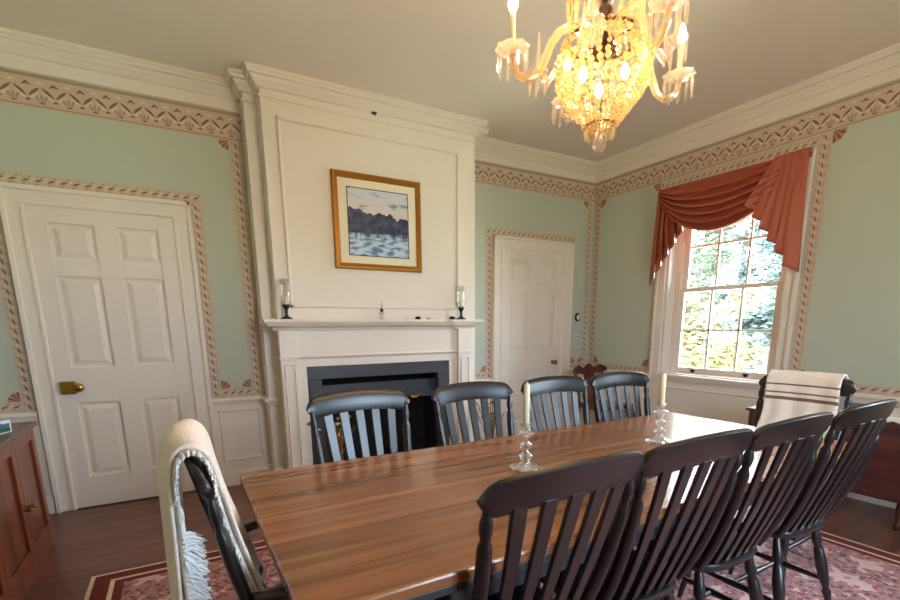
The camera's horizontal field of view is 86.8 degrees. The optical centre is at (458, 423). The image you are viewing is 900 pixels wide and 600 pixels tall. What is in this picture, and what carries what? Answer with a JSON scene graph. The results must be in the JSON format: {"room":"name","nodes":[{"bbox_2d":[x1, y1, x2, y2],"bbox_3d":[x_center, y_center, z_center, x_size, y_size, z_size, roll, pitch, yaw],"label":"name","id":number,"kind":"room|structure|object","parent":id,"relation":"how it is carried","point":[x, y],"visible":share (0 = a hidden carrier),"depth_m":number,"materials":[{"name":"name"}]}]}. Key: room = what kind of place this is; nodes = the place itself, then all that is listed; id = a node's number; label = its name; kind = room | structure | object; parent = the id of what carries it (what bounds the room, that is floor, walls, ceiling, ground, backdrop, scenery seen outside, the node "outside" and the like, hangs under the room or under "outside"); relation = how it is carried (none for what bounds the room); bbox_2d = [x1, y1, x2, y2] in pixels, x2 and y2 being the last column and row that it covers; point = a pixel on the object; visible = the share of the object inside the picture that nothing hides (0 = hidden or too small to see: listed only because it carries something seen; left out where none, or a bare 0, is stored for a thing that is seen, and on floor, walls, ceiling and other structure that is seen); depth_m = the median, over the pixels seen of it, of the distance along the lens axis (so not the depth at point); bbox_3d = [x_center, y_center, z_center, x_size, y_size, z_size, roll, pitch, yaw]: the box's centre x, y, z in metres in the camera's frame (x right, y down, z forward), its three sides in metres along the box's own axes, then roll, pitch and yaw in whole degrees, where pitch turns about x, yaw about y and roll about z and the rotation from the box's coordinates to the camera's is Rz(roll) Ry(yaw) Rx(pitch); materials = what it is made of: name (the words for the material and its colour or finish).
{"room":"dining room","nodes":[
{"label":"dining room","id":0,"kind":"room"},
{"bbox_2d":[0,67,594,508],"bbox_3d":[-0.908,-1.103,4.269,5.940,2.975,0.220,-7,13,-30],"label":"wall","id":1,"kind":"structure","parent":0,"point":[33,140],"depth_m":3.45,"materials":[{"name":"green paint"}]},
{"bbox_2d":[0,412,38,421],"bbox_3d":[-3.018,-0.027,3.078,0.450,0.055,0.034,-7,13,-30],"label":"trim","id":2,"kind":"structure","parent":1,"relation":"attached to","point":[29,416],"depth_m":3.14,"materials":[{"name":"beige paint"}]},
{"bbox_2d":[10,420,55,506],"bbox_3d":[-3.022,0.304,3.156,0.450,0.695,0.010,-7,13,-30],"label":"trim","id":3,"kind":"structure","parent":1,"relation":"attached to","point":[37,429],"depth_m":3.24,"materials":[{"name":"beige paint"}]},
{"bbox_2d":[46,495,55,513],"bbox_3d":[-3.011,0.584,3.200,0.450,0.130,0.022,-7,13,-30],"label":"baseboard","id":4,"kind":"structure","parent":1,"relation":"attached to","point":[50,498],"depth_m":3.29,"materials":[{"name":"beige paint"}]},
{"bbox_2d":[0,182,218,512],"bbox_3d":[-2.371,-0.481,3.366,1.035,2.140,0.044,-7,13,-30],"label":"trim","id":5,"kind":"structure","parent":1,"relation":"attached to","point":[13,196],"depth_m":3.21,"materials":[{"name":"beige paint"}]},
{"bbox_2d":[23,204,196,507],"bbox_3d":[-2.360,-0.426,3.352,0.813,2.022,0.098,-7,13,-30],"label":"door","id":6,"kind":"structure","parent":1,"relation":"in","point":[109,287],"depth_m":3.34,"materials":[{"name":"beige paint"}]},
{"bbox_2d":[0,27,239,113],"bbox_3d":[-1.034,-1.793,0.677,1.888,0.178,5.500,-7,13,-30],"label":"trim","id":7,"kind":"structure","parent":1,"relation":"attached to","point":[19,50],"depth_m":3.06,"materials":[{"name":"beige paint"}]},
{"bbox_2d":[0,68,241,141],"bbox_3d":[-2.420,-2.076,3.041,1.897,0.185,0.004,-7,13,-30],"label":"trim","id":8,"kind":"structure","parent":1,"relation":"attached to","point":[16,87],"depth_m":3.13,"materials":[{"name":"beige paint"}]},
{"bbox_2d":[0,139,264,413],"bbox_3d":[-2.408,-1.058,3.253,1.867,1.884,0.005,-7,13,-30],"label":"trim","id":9,"kind":"structure","parent":1,"relation":"attached to","point":[255,386],"depth_m":3.50,"materials":[{"name":"beige paint"}]},
{"bbox_2d":[212,395,265,405],"bbox_3d":[-1.753,-0.184,3.800,0.396,0.055,0.034,-7,13,-30],"label":"trim","id":10,"kind":"structure","parent":1,"relation":"attached to","point":[249,399],"depth_m":3.79,"materials":[{"name":"beige paint"}]},
{"bbox_2d":[213,402,271,470],"bbox_3d":[-1.754,0.148,3.874,0.396,0.695,0.021,-7,13,-30],"label":"trim","id":11,"kind":"structure","parent":1,"relation":"attached to","point":[242,430],"depth_m":3.86,"materials":[{"name":"beige paint"}]},
{"bbox_2d":[221,464,270,486],"bbox_3d":[-1.747,0.426,3.922,0.396,0.130,0.022,-7,13,-30],"label":"baseboard","id":12,"kind":"structure","parent":1,"relation":"attached to","point":[231,477],"depth_m":3.88,"materials":[{"name":"beige paint"}]},
{"bbox_2d":[475,399,491,434],"bbox_3d":[0.212,-0.098,5.003,0.310,0.695,0.010,-7,13,-30],"label":"trim","id":13,"kind":"structure","parent":1,"relation":"attached to","point":[478,401],"depth_m":5.02,"materials":[{"name":"beige paint"}]},
{"bbox_2d":[475,379,492,380],"bbox_3d":[0.215,-0.429,4.924,0.310,0.055,0.034,-7,13,-30],"label":"trim","id":14,"kind":"structure","parent":1,"relation":"attached to","point":[479,379],"depth_m":4.93,"materials":[{"name":"beige paint"}]},
{"bbox_2d":[502,248,563,436],"bbox_3d":[0.809,-0.822,5.168,0.820,2.022,0.086,-7,13,-30],"label":"door","id":15,"kind":"structure","parent":1,"relation":"in","point":[532,280],"depth_m":5.14,"materials":[{"name":"beige paint"}]},
{"bbox_2d":[492,235,574,437],"bbox_3d":[0.808,-0.877,5.182,1.060,2.140,0.044,-7,13,-30],"label":"trim","id":16,"kind":"structure","parent":1,"relation":"attached to","point":[500,242],"depth_m":5.00,"materials":[{"name":"beige paint"}]},
{"bbox_2d":[475,201,592,378],"bbox_3d":[0.783,-1.456,5.075,1.651,1.884,0.005,-7,13,-30],"label":"trim","id":17,"kind":"structure","parent":1,"relation":"attached to","point":[487,369],"depth_m":4.97,"materials":[{"name":"beige paint"}]},
{"bbox_2d":[475,161,594,201],"bbox_3d":[0.784,-2.474,4.871,1.699,0.185,0.004,-7,13,-30],"label":"trim","id":18,"kind":"structure","parent":1,"relation":"attached to","point":[487,173],"depth_m":4.85,"materials":[{"name":"beige paint"}]},
{"bbox_2d":[575,313,579,321],"bbox_3d":[1.361,-1.222,5.453,0.072,0.097,0.023,-7,13,-30],"label":"thermostat","id":19,"kind":"object","parent":1,"relation":"attached to","point":[577,315],"visible":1,"depth_m":5.44,"materials":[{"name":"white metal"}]},
{"bbox_2d":[0,0,899,161],"bbox_3d":[0.524,-2.133,1.538,5.940,0.120,5.940,-7,13,-30],"label":"ceiling","id":20,"kind":"structure","parent":0,"point":[439,54],"depth_m":2.96,"materials":[{"name":"beige paint"}]},
{"bbox_2d":[495,0,696,152],"bbox_3d":[0.465,-1.479,1.507,0.562,1.148,0.548,6,13,28],"label":"chandelier","id":21,"kind":"object","parent":20,"relation":"hanging from","point":[604,46],"visible":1,"depth_m":1.51,"materials":[{"name":"yellow metal"}]},
{"bbox_2d":[23,485,899,599],"bbox_3d":[0.546,0.899,2.160,5.940,0.120,5.940,-7,13,-30],"label":"floor","id":22,"kind":"structure","parent":0,"point":[89,542],"depth_m":2.94,"materials":[{"name":"brown wood"}]},
{"bbox_2d":[0,421,53,599],"bbox_3d":[-2.297,0.490,2.099,0.549,0.745,1.345,-7,13,-30],"label":"sideboard","id":23,"kind":"object","parent":22,"relation":"on","point":[26,536],"visible":1,"depth_m":2.38,"materials":[{"name":"brown wood"}]},
{"bbox_2d":[0,420,11,433],"bbox_3d":[-2.299,0.021,2.378,0.022,0.062,0.110,-1,12,-2],"label":"picture card","id":24,"kind":"object","parent":23,"relation":"on","point":[5,426],"visible":1,"depth_m":2.40,"materials":[{"name":"multicoloured paper"}]},
{"bbox_2d":[225,61,488,470],"bbox_3d":[-0.583,-1.034,3.922,2.111,2.975,0.720,-7,13,-30],"label":"fireplace","id":25,"kind":"object","parent":22,"relation":"on","point":[296,128],"visible":0.66,"depth_m":3.77,"materials":[{"name":"beige paint"}]},
{"bbox_2d":[279,279,292,318],"bbox_3d":[-1.285,-0.922,3.520,0.090,0.290,0.090,-7,13,-30],"label":"candlestick","id":26,"kind":"object","parent":25,"relation":"on","point":[285,305],"visible":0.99,"depth_m":3.52,"materials":[{"name":"black metal"}]},
{"bbox_2d":[281,304,292,318],"bbox_3d":[-1.284,-0.832,3.538,0.090,0.106,0.090,-7,13,-30],"label":"candle holder","id":27,"kind":"object","parent":26,"relation":"on","point":[285,306],"depth_m":3.52,"materials":[{"name":"black metal"}]},
{"bbox_2d":[307,416,355,462],"bbox_3d":[-0.997,0.205,3.738,0.373,0.613,0.143,-3,12,-13],"label":"fireplace tools","id":28,"kind":"object","parent":25,"relation":"on","point":[337,423],"visible":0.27,"depth_m":3.73,"materials":[{"name":"gold metal"}]},
{"bbox_2d":[338,428,343,460],"bbox_3d":[-1.023,0.233,4.012,0.191,0.433,0.273,-7,13,-30],"label":"andiron","id":29,"kind":"object","parent":25,"relation":"on","point":[339,428],"visible":0.25,"depth_m":3.88,"materials":[{"name":"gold metal"}]},
{"bbox_2d":[258,319,483,330],"bbox_3d":[-0.653,-0.829,3.985,1.878,0.088,0.267,-7,13,-30],"label":"mantel shelf","id":30,"kind":"object","parent":25,"relation":"attached to","point":[267,324],"depth_m":3.86,"materials":[{"name":"beige paint"}]},
{"bbox_2d":[330,168,421,272],"bbox_3d":[-0.642,-1.605,3.822,0.744,0.714,0.033,-7,13,-30],"label":"framed picture","id":31,"kind":"object","parent":25,"relation":"attached to","point":[377,219],"visible":1,"depth_m":3.81,"materials":[{"name":"brown metal"}]},
{"bbox_2d":[322,378,435,396],"bbox_3d":[-0.664,-0.288,4.118,1.041,0.155,0.030,-7,13,-30],"label":"hood","id":32,"kind":"object","parent":25,"relation":"attached to","point":[424,387],"depth_m":4.18,"materials":[{"name":"black metal"}]},
{"bbox_2d":[457,289,465,318],"bbox_3d":[0.019,-1.084,4.264,0.090,0.290,0.090,-7,13,-30],"label":"candlestick","id":33,"kind":"object","parent":25,"relation":"on","point":[460,308],"visible":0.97,"depth_m":4.26,"materials":[{"name":"black metal"}]},
{"bbox_2d":[457,307,465,318],"bbox_3d":[0.019,-0.994,4.283,0.090,0.106,0.090,-7,13,-30],"label":"candle holder","id":34,"kind":"object","parent":33,"relation":"on","point":[461,309],"depth_m":4.26,"materials":[{"name":"black metal"}]},
{"bbox_2d":[476,400,504,437],"bbox_3d":[0.278,0.045,4.484,0.257,0.610,0.269,4,12,20],"label":"fireplace tools","id":35,"kind":"object","parent":25,"relation":"on","point":[492,424],"visible":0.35,"depth_m":4.44,"materials":[{"name":"gold metal"}]},
{"bbox_2d":[84,526,899,599],"bbox_3d":[0.594,0.870,1.968,3.800,0.012,3.338,-7,13,-30],"label":"area rug","id":36,"kind":"object","parent":22,"relation":"on","point":[857,571],"visible":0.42,"depth_m":2.40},
{"bbox_2d":[183,456,288,599],"bbox_3d":[-0.451,0.500,1.338,0.481,0.981,0.536,-7,13,-30],"label":"armchair","id":37,"kind":"object","parent":36,"relation":"on","point":[195,468],"visible":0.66,"depth_m":1.02,"materials":[{"name":"black paint"}]},
{"bbox_2d":[157,419,266,599],"bbox_3d":[-0.606,0.461,1.233,0.239,0.935,0.379,-7,13,-30],"label":"fringed throw","id":38,"kind":"object","parent":37,"relation":"on","point":[186,567],"visible":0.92,"depth_m":1.03,"materials":[{"name":"beige fabric"}]},
{"bbox_2d":[306,389,411,463],"bbox_3d":[-0.294,0.381,1.913,0.450,0.981,0.566,-7,14,-31],"label":"dining chair","id":39,"kind":"object","parent":36,"relation":"on","point":[342,402],"visible":0.39,"depth_m":2.03,"materials":[{"name":"black paint"}]},
{"bbox_2d":[431,381,514,445],"bbox_3d":[0.192,0.323,2.179,0.450,0.981,0.566,-7,13,-30],"label":"dining chair","id":40,"kind":"object","parent":36,"relation":"on","point":[445,395],"visible":0.41,"depth_m":2.30,"materials":[{"name":"black paint"}]},
{"bbox_2d":[434,451,643,599],"bbox_3d":[0.115,0.507,1.285,0.450,0.981,0.566,-7,13,-30],"label":"dining chair","id":41,"kind":"object","parent":36,"relation":"on","point":[512,496],"visible":0.98,"depth_m":1.00,"materials":[{"name":"black paint"}]},
{"bbox_2d":[240,412,846,599],"bbox_3d":[0.481,0.501,1.878,2.305,0.746,0.955,-7,13,-30],"label":"dining table","id":42,"kind":"object","parent":36,"relation":"on","point":[404,525],"visible":0.45,"depth_m":1.33,"materials":[{"name":"varnished brown wood"},{"name":"charcoal paint"}]},
{"bbox_2d":[509,382,541,472],"bbox_3d":[0.233,0.007,1.652,0.108,0.316,0.108,-2,12,-8],"label":"glass candlestick","id":43,"kind":"object","parent":42,"relation":"on","point":[526,403],"visible":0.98,"depth_m":1.65,"materials":[{"name":"clear glass"}]},
{"bbox_2d":[523,382,529,426],"bbox_3d":[0.232,-0.067,1.637,0.023,0.156,0.022,-7,13,-30],"label":"candle","id":44,"kind":"object","parent":43,"relation":"on","point":[526,403],"depth_m":1.63,"materials":[{"name":"beige wax"}]},
{"bbox_2d":[645,373,672,444],"bbox_3d":[0.864,-0.070,2.030,0.108,0.306,0.108,-2,12,-8],"label":"glass candlestick","id":45,"kind":"object","parent":42,"relation":"on","point":[661,403],"visible":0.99,"depth_m":2.03,"materials":[{"name":"clear glass"}]},
{"bbox_2d":[659,373,666,406],"bbox_3d":[0.864,-0.144,2.015,0.023,0.146,0.022,-7,13,-30],"label":"candle","id":46,"kind":"object","parent":45,"relation":"on","point":[663,377],"depth_m":2.01,"materials":[{"name":"beige wax"}]},
{"bbox_2d":[521,376,589,432],"bbox_3d":[0.635,0.271,2.415,0.450,0.981,0.566,-7,13,-30],"label":"dining chair","id":47,"kind":"object","parent":36,"relation":"on","point":[541,386],"visible":0.27,"depth_m":2.54,"materials":[{"name":"black paint"}]},
{"bbox_2d":[590,371,650,422],"bbox_3d":[1.048,0.222,2.639,0.450,0.981,0.566,-6,13,-27],"label":"dining chair","id":48,"kind":"object","parent":36,"relation":"on","point":[599,382],"visible":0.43,"depth_m":2.77,"materials":[{"name":"black paint"}]},
{"bbox_2d":[537,428,753,599],"bbox_3d":[0.506,0.457,1.515,0.450,0.981,0.566,-7,13,-30],"label":"dining chair","id":49,"kind":"object","parent":36,"relation":"on","point":[632,574],"visible":0.9,"depth_m":1.27,"materials":[{"name":"black paint"}]},
{"bbox_2d":[632,412,833,599],"bbox_3d":[0.907,0.407,1.744,0.450,0.981,0.566,-7,13,-30],"label":"dining chair","id":50,"kind":"object","parent":36,"relation":"on","point":[727,548],"visible":0.86,"depth_m":1.52,"materials":[{"name":"black paint"}]},
{"bbox_2d":[677,399,897,599],"bbox_3d":[1.339,0.353,1.991,0.450,0.981,0.566,-7,13,-30],"label":"dining chair","id":51,"kind":"object","parent":36,"relation":"on","point":[800,520],"visible":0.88,"depth_m":1.80,"materials":[{"name":"black paint"}]},
{"bbox_2d":[753,375,856,576],"bbox_3d":[1.664,0.244,2.509,0.521,0.981,0.536,-8,14,-32],"label":"armchair","id":52,"kind":"object","parent":36,"relation":"on","point":[848,387],"visible":0.2,"depth_m":2.38,"materials":[{"name":"black paint"}]},
{"bbox_2d":[756,369,848,490],"bbox_3d":[1.824,0.042,2.576,0.226,0.642,0.363,-8,14,-32],"label":"striped throw","id":53,"kind":"object","parent":52,"relation":"on","point":[788,394],"visible":0.47,"depth_m":2.55,"materials":[{"name":"beige fabric"}]},
{"bbox_2d":[573,364,635,421],"bbox_3d":[1.556,-0.211,5.149,0.527,0.846,0.498,-7,13,-30],"label":"carved chair","id":54,"kind":"object","parent":22,"relation":"on","point":[588,371],"visible":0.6,"depth_m":5.24,"materials":[{"name":"brown wood"}]},
{"bbox_2d":[745,406,755,425],"bbox_3d":[2.375,0.193,3.651,0.280,0.637,0.260,-7,13,-30],"label":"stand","id":55,"kind":"object","parent":22,"relation":"on","point":[751,409],"visible":0.06,"depth_m":3.62,"materials":[{"name":"brown wood"}]},
{"bbox_2d":[846,402,899,530],"bbox_3d":[2.755,0.262,3.135,0.467,0.705,0.820,-7,13,-30],"label":"table","id":56,"kind":"object","parent":22,"relation":"on","point":[880,479],"visible":0.16,"depth_m":2.92,"materials":[{"name":"brown wood"}]},
{"bbox_2d":[886,407,899,423],"bbox_3d":[2.823,-0.034,2.903,0.436,0.042,0.362,-7,13,-30],"label":"table runner","id":57,"kind":"object","parent":56,"relation":"on","point":[895,415],"visible":0.39,"depth_m":2.87,"materials":[{"name":"white fabric"}]},
{"bbox_2d":[587,79,899,396],"bbox_3d":[3.005,-0.924,3.259,0.220,2.975,5.500,-7,13,-30],"label":"wall","id":58,"kind":"structure","parent":0,"point":[853,330],"depth_m":3.42,"materials":[{"name":"green paint"}]},
{"bbox_2d":[570,420,595,426],"bbox_3d":[1.624,0.109,5.351,0.303,0.130,0.895,-7,13,-30],"label":"baseboard","id":59,"kind":"structure","parent":58,"relation":"attached to","point":[581,421],"depth_m":5.69,"materials":[{"name":"beige paint"}]},
{"bbox_2d":[568,373,649,421],"bbox_3d":[1.623,-0.194,5.296,0.313,0.745,0.905,-7,13,-30],"label":"trim","id":60,"kind":"structure","parent":58,"relation":"attached to","point":[641,388],"depth_m":5.36,"materials":[{"name":"beige paint"}]},
{"bbox_2d":[570,368,648,376],"bbox_3d":[1.621,-0.551,5.223,0.313,0.055,0.905,-7,13,-30],"label":"trim","id":61,"kind":"structure","parent":58,"relation":"attached to","point":[571,370],"depth_m":5.36,"materials":[{"name":"beige paint"}]},
{"bbox_2d":[475,43,899,183],"bbox_3d":[2.172,-2.192,2.508,1.685,0.178,5.500,-7,13,-30],"label":"trim","id":62,"kind":"structure","parent":58,"relation":"attached to","point":[881,67],"depth_m":4.02,"materials":[{"name":"beige paint"}]},
{"bbox_2d":[649,379,764,424],"bbox_3d":[2.295,-0.013,4.442,0.034,0.725,1.280,-7,13,-30],"label":"trim","id":63,"kind":"structure","parent":58,"relation":"attached to","point":[710,401],"depth_m":4.41,"materials":[{"name":"beige paint"}]},
{"bbox_2d":[655,218,785,389],"bbox_3d":[2.366,-1.233,4.239,0.250,1.745,1.110,-7,13,-30],"label":"window","id":64,"kind":"structure","parent":58,"relation":"in","point":[680,255],"depth_m":4.54,"materials":[{"name":"beige paint"}]},
{"bbox_2d":[649,147,812,284],"bbox_3d":[2.189,-1.657,4.019,0.193,0.856,1.362,-7,13,-30],"label":"swag valance","id":65,"kind":"object","parent":58,"relation":"attached to","point":[772,192],"visible":1,"depth_m":3.76,"materials":[{"name":"fabric"}]},
{"bbox_2d":[648,147,816,380],"bbox_3d":[2.283,-1.235,4.189,0.042,1.820,1.280,-7,13,-30],"label":"trim","id":66,"kind":"structure","parent":58,"relation":"attached to","point":[792,277],"depth_m":3.78,"materials":[{"name":"beige paint"}]},
{"bbox_2d":[589,127,899,396],"bbox_3d":[2.453,-1.257,3.926,0.005,1.835,3.640,-7,13,-30],"label":"trim","id":67,"kind":"structure","parent":58,"relation":"attached to","point":[823,142],"depth_m":3.66,"materials":[{"name":"beige paint"}]},
{"bbox_2d":[595,80,899,201],"bbox_3d":[2.874,-2.106,3.004,0.004,0.185,5.419,-7,13,-30],"label":"trim","id":68,"kind":"structure","parent":58,"relation":"attached to","point":[885,99],"depth_m":3.74,"materials":[{"name":"beige paint"}]},
{"bbox_2d":[852,393,899,405],"bbox_3d":[3.454,0.011,2.418,0.034,0.055,3.305,-7,13,-30],"label":"trim","id":69,"kind":"structure","parent":58,"relation":"attached to","point":[869,398],"depth_m":3.34,"materials":[{"name":"beige paint"}]},
{"bbox_2d":[852,401,899,406],"bbox_3d":[3.462,0.368,2.494,0.021,0.745,3.305,-7,13,-30],"label":"trim","id":70,"kind":"structure","parent":58,"relation":"attached to","point":[852,401],"depth_m":3.40,"materials":[{"name":"beige paint"}]},
{"bbox_2d":[846,492,896,508],"bbox_3d":[3.455,0.692,2.555,0.022,0.085,3.305,-7,13,-30],"label":"baseboard","id":71,"kind":"structure","parent":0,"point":[850,494],"depth_m":3.39,"materials":[{"name":"beige paint"}]},
{"label":"outside","id":72,"kind":"structure","parent":0,"visible":0},
{"bbox_2d":[681,341,763,372],"bbox_3d":[15.219,1.708,2.503,100.000,0.050,100.000,-7,13,-30],"label":"lawn","id":73,"kind":"structure","parent":72,"point":[759,369],"depth_m":25.80,"materials":[{"name":"green plant"}]},
{"bbox_2d":[684,219,751,367],"bbox_3d":[7.426,-4.074,14.395,2.825,6.614,3.672,3,12,17],"label":"tree","id":74,"kind":"object","parent":73,"relation":"on","point":[709,254],"visible":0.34,"depth_m":13.79,"materials":[{"name":"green plant"}]},
{"bbox_2d":[680,309,767,372],"bbox_3d":[11.973,-3.824,22.187,1.715,3.025,11.779,-7,13,-30],"label":"hedge","id":75,"kind":"object","parent":73,"relation":"on","point":[724,321],"visible":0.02,"depth_m":21.19,"materials":[{"name":"green plant"}]},
{"bbox_2d":[680,276,774,371],"bbox_3d":[5.532,-1.841,10.982,2.358,3.644,2.896,-7,13,-30],"label":"tree","id":76,"kind":"object","parent":73,"relation":"on","point":[723,352],"visible":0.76,"depth_m":10.43,"materials":[{"name":"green plant"}]},
{"bbox_2d":[693,217,776,370],"bbox_3d":[9.773,-5.380,16.775,4.271,8.181,3.716,4,13,22],"label":"tree","id":77,"kind":"object","parent":73,"relation":"on","point":[741,275],"visible":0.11,"depth_m":16.26,"materials":[{"name":"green plant"}]},
{"bbox_2d":[718,225,782,372],"bbox_3d":[8.084,-2.744,11.786,2.872,5.048,2.527,6,13,27],"label":"tree","id":78,"kind":"object","parent":73,"relation":"on","point":[760,319],"visible":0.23,"depth_m":11.88,"materials":[{"name":"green plant"}]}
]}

